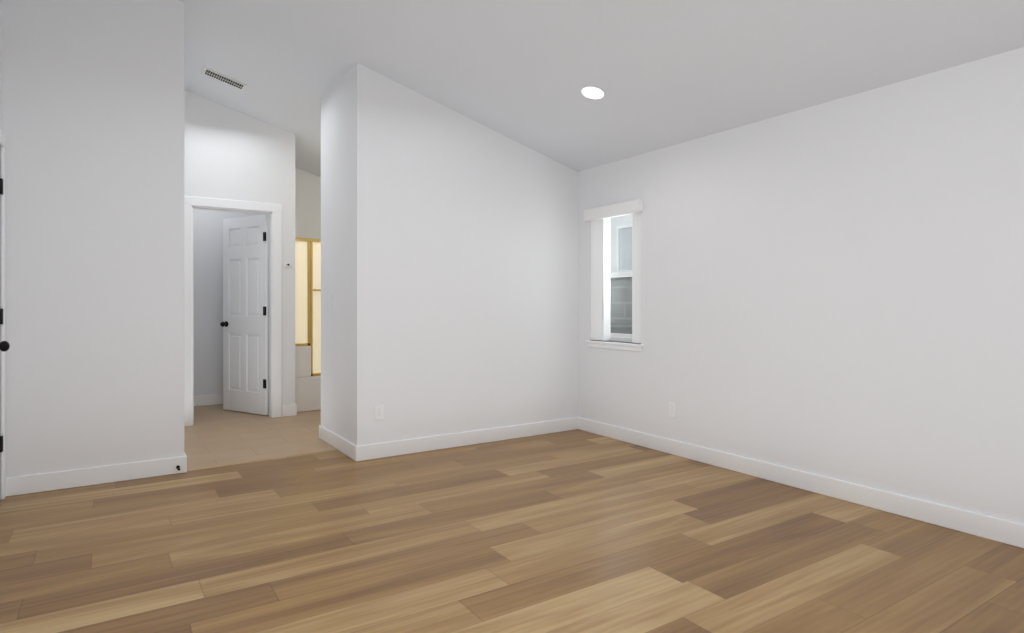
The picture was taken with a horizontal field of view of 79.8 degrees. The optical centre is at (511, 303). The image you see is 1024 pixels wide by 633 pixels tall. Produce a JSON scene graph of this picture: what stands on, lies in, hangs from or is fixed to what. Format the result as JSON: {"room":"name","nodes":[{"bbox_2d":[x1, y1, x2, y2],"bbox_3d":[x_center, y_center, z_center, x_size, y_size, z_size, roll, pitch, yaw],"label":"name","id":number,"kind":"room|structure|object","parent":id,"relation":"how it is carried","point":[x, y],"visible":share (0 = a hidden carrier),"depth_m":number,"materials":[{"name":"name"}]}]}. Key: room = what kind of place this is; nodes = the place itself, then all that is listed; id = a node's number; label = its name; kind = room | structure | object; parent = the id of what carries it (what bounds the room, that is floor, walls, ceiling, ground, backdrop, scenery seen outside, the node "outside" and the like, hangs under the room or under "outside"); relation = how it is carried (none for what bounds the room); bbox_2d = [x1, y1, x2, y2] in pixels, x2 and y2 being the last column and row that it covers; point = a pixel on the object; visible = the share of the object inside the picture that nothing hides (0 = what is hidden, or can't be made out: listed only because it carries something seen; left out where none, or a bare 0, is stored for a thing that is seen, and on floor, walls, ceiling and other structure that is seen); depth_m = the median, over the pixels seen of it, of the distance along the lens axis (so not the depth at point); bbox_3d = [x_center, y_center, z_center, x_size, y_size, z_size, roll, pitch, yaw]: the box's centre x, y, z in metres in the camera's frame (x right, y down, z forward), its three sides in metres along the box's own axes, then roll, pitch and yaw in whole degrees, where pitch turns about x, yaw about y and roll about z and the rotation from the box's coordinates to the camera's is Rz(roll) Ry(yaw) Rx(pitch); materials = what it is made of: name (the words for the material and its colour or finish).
{"room":"empty bedroom","nodes":[
{"label":"empty bedroom","id":0,"kind":"room"},
{"bbox_2d":[0,0,1,499],"bbox_3d":[-1.941,-0.691,1.298,0.720,3.762,5.690,0,0,-33],"label":"wall","id":1,"kind":"structure","parent":0,"point":[0,203],"depth_m":3.71,"materials":[{"name":"paint"}]},
{"bbox_2d":[0,129,5,499],"bbox_3d":[-2.909,0.083,3.438,0.018,2.214,0.783,0,0,-33],"label":"door frame","id":2,"kind":"structure","parent":1,"relation":"attached to","point":[3,307],"depth_m":3.71,"materials":[{"name":"white wood"}]},
{"bbox_2d":[0,178,9,451],"bbox_3d":[-2.921,0.119,3.440,0.177,2.118,0.653,0,0,-37],"label":"entry door","id":3,"kind":"structure","parent":1,"relation":"in","point":[4,346],"depth_m":3.68,"materials":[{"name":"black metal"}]},
{"bbox_2d":[2,0,183,477],"bbox_3d":[-2.758,-0.596,4.095,0.993,3.572,0.120,0,0,-33],"label":"wall","id":4,"kind":"structure","parent":0,"point":[93,111],"depth_m":4.03,"materials":[{"name":"paint"}]},
{"bbox_2d":[6,454,186,496],"bbox_3d":[-2.717,1.133,4.044,1.007,0.115,0.017,0,0,-33],"label":"baseboard","id":5,"kind":"structure","parent":4,"relation":"attached to","point":[34,483],"depth_m":4.02,"materials":[{"name":"white wood"}]},
{"bbox_2d":[184,90,294,405],"bbox_3d":[-2.896,-0.480,6.196,1.336,3.341,0.120,0,0,-33],"label":"wall","id":6,"kind":"structure","parent":0,"point":[230,154],"depth_m":6.26,"materials":[{"name":"paint"}]},
{"bbox_2d":[184,196,281,425],"bbox_3d":[-2.839,0.073,6.223,0.928,2.234,0.138,0,0,-33],"label":"door frame","id":7,"kind":"structure","parent":6,"relation":"attached to","point":[273,211],"depth_m":6.27,"materials":[{"name":"white wood"}]},
{"bbox_2d":[220,215,267,414],"bbox_3d":[-2.898,0.119,6.656,0.738,2.118,0.177,0,0,31],"label":"door","id":8,"kind":"structure","parent":6,"relation":"in","point":[244,324],"depth_m":6.63,"materials":[{"name":"white wood"}]},
{"bbox_2d":[194,168,320,395],"bbox_3d":[-2.772,-0.496,7.775,3.520,3.373,0.120,0,0,-33],"label":"wall","id":9,"kind":"structure","parent":0,"point":[208,301],"depth_m":7.21,"materials":[{"name":"paint"}]},
{"bbox_2d":[194,394,222,405],"bbox_3d":[-3.596,1.133,7.149,1.216,0.115,0.017,0,0,-33],"label":"baseboard","id":10,"kind":"structure","parent":9,"relation":"attached to","point":[207,399],"depth_m":7.17,"materials":[{"name":"white wood"}]},
{"bbox_2d":[184,404,335,468],"bbox_3d":[-1.881,1.220,6.568,3.680,0.060,3.115,0,0,-33],"label":"floor","id":11,"kind":"structure","parent":0,"point":[217,434],"depth_m":5.48,"materials":[{"name":"beige carpet"}]},
{"bbox_2d":[295,238,320,411],"bbox_3d":[-2.215,0.233,7.421,1.138,1.915,1.076,0,0,-33],"label":"shower enclosure","id":12,"kind":"object","parent":11,"relation":"on","point":[307,324],"visible":0.35,"depth_m":6.79,"materials":[{"name":"glass"}]},
{"bbox_2d":[259,214,268,406],"bbox_3d":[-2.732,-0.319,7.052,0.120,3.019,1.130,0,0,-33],"label":"door jamb","id":13,"kind":"structure","parent":0,"point":[268,308],"depth_m":7.06,"materials":[{"name":"paint"}]},
{"bbox_2d":[321,63,577,445],"bbox_3d":[-0.532,-0.316,5.616,2.155,3.011,0.950,0,0,-33],"label":"wall","id":14,"kind":"structure","parent":0,"point":[449,259],"depth_m":5.07,"materials":[{"name":"paint"}]},
{"bbox_2d":[319,425,353,459],"bbox_3d":[-1.435,1.133,5.015,0.014,0.115,0.900,0,0,-33],"label":"baseboard","id":15,"kind":"structure","parent":14,"relation":"attached to","point":[341,444],"depth_m":4.98,"materials":[{"name":"white wood"}]},
{"bbox_2d":[375,405,383,420],"bbox_3d":[-1.023,0.840,4.719,0.072,0.117,0.008,0,0,-33],"label":"outlet","id":16,"kind":"object","parent":14,"relation":"attached to","point":[379,412],"visible":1,"depth_m":4.72,"materials":[{"name":"white plastic"}]},
{"bbox_2d":[354,417,577,460],"bbox_3d":[-0.290,1.133,5.200,2.129,0.115,0.017,0,0,-33],"label":"baseboard","id":17,"kind":"structure","parent":14,"relation":"attached to","point":[415,445],"depth_m":5.09,"materials":[{"name":"white wood"}]},
{"bbox_2d":[0,429,1023,632],"bbox_3d":[0.202,1.220,2.618,4.550,0.060,5.775,0,0,-33],"label":"floor","id":18,"kind":"structure","parent":0,"point":[576,531],"depth_m":2.92,"materials":[{"name":"brown wood"}]},
{"bbox_2d":[179,0,1023,176],"bbox_3d":[-0.655,-1.871,3.918,4.550,1.326,8.890,0,0,-33],"label":"ceiling","id":19,"kind":"structure","parent":0,"point":[661,74],"depth_m":4.00,"materials":[{"name":"paint"}]},
{"bbox_2d":[201,66,247,90],"bbox_3d":[-2.568,-1.999,5.466,0.370,0.016,0.175,17,-9,-32],"label":"ceiling vent","id":20,"kind":"object","parent":19,"relation":"in","point":[224,78],"visible":1,"depth_m":5.45,"materials":[{"name":"white metal"}]},
{"bbox_2d":[580,86,604,99],"bbox_3d":[0.568,-1.480,4.295,0.176,0.010,0.176,17,-10,-32],"label":"recessed light","id":21,"kind":"object","parent":19,"relation":"in","point":[592,92],"visible":1,"depth_m":4.29,"materials":[{"name":"white plastic"}]},
{"bbox_2d":[578,47,1023,523],"bbox_3d":[1.177,-0.030,5.126,0.160,2.440,8.890,0,0,-33],"label":"wall","id":22,"kind":"structure","parent":0,"point":[834,289],"depth_m":3.71,"materials":[{"name":"paint"}]},
{"bbox_2d":[585,216,643,351],"bbox_3d":[0.952,-0.229,5.433,0.178,1.262,0.720,0,0,-33],"label":"window","id":23,"kind":"structure","parent":22,"relation":"in","point":[624,339],"depth_m":5.47,"materials":[{"name":"white plastic"}]},
{"bbox_2d":[584,199,642,342],"bbox_3d":[0.916,-0.265,5.403,0.148,1.200,0.700,0,0,-33],"label":"window frame","id":24,"kind":"structure","parent":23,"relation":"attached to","point":[599,218],"depth_m":5.53,"materials":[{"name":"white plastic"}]},
{"bbox_2d":[669,402,675,417],"bbox_3d":[1.266,0.840,4.837,0.008,0.117,0.072,0,0,-33],"label":"outlet","id":25,"kind":"object","parent":22,"relation":"attached to","point":[672,409],"visible":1,"depth_m":4.83,"materials":[{"name":"white plastic"}]},
{"bbox_2d":[578,417,1023,547],"bbox_3d":[2.052,1.133,3.637,0.017,0.115,5.200,0,0,-33],"label":"baseboard","id":26,"kind":"structure","parent":22,"relation":"attached to","point":[989,527],"depth_m":3.74,"materials":[{"name":"white wood"}]},
{"label":"outside","id":27,"kind":"structure","parent":0,"visible":0},
{"bbox_3d":[3.352,1.415,10.003,8.840,0.150,20.000,0,0,-33],"label":"ground","id":28,"kind":"structure","parent":27,"visible":0},
{"bbox_2d":[611,276,631,323],"bbox_3d":[0.523,0.485,9.335,0.260,1.710,12.000,0,0,-33],"label":"wall","id":29,"kind":"structure","parent":28,"relation":"on","point":[620,296],"depth_m":7.82,"materials":[{"name":"concrete"}]},
{"bbox_2d":[611,214,631,272],"bbox_3d":[0.988,-0.835,12.037,0.350,4.350,12.000,0,0,-33],"label":"house","id":30,"kind":"structure","parent":28,"relation":"on","point":[623,255],"depth_m":10.43,"materials":[{"name":"paint"}]},
{"bbox_2d":[611,324,631,333],"bbox_3d":[0.503,0.800,8.724,0.495,1.080,9.000,0,0,-33],"label":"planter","id":31,"kind":"object","parent":28,"relation":"on","point":[621,329],"depth_m":7.13,"materials":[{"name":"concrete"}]}
]}

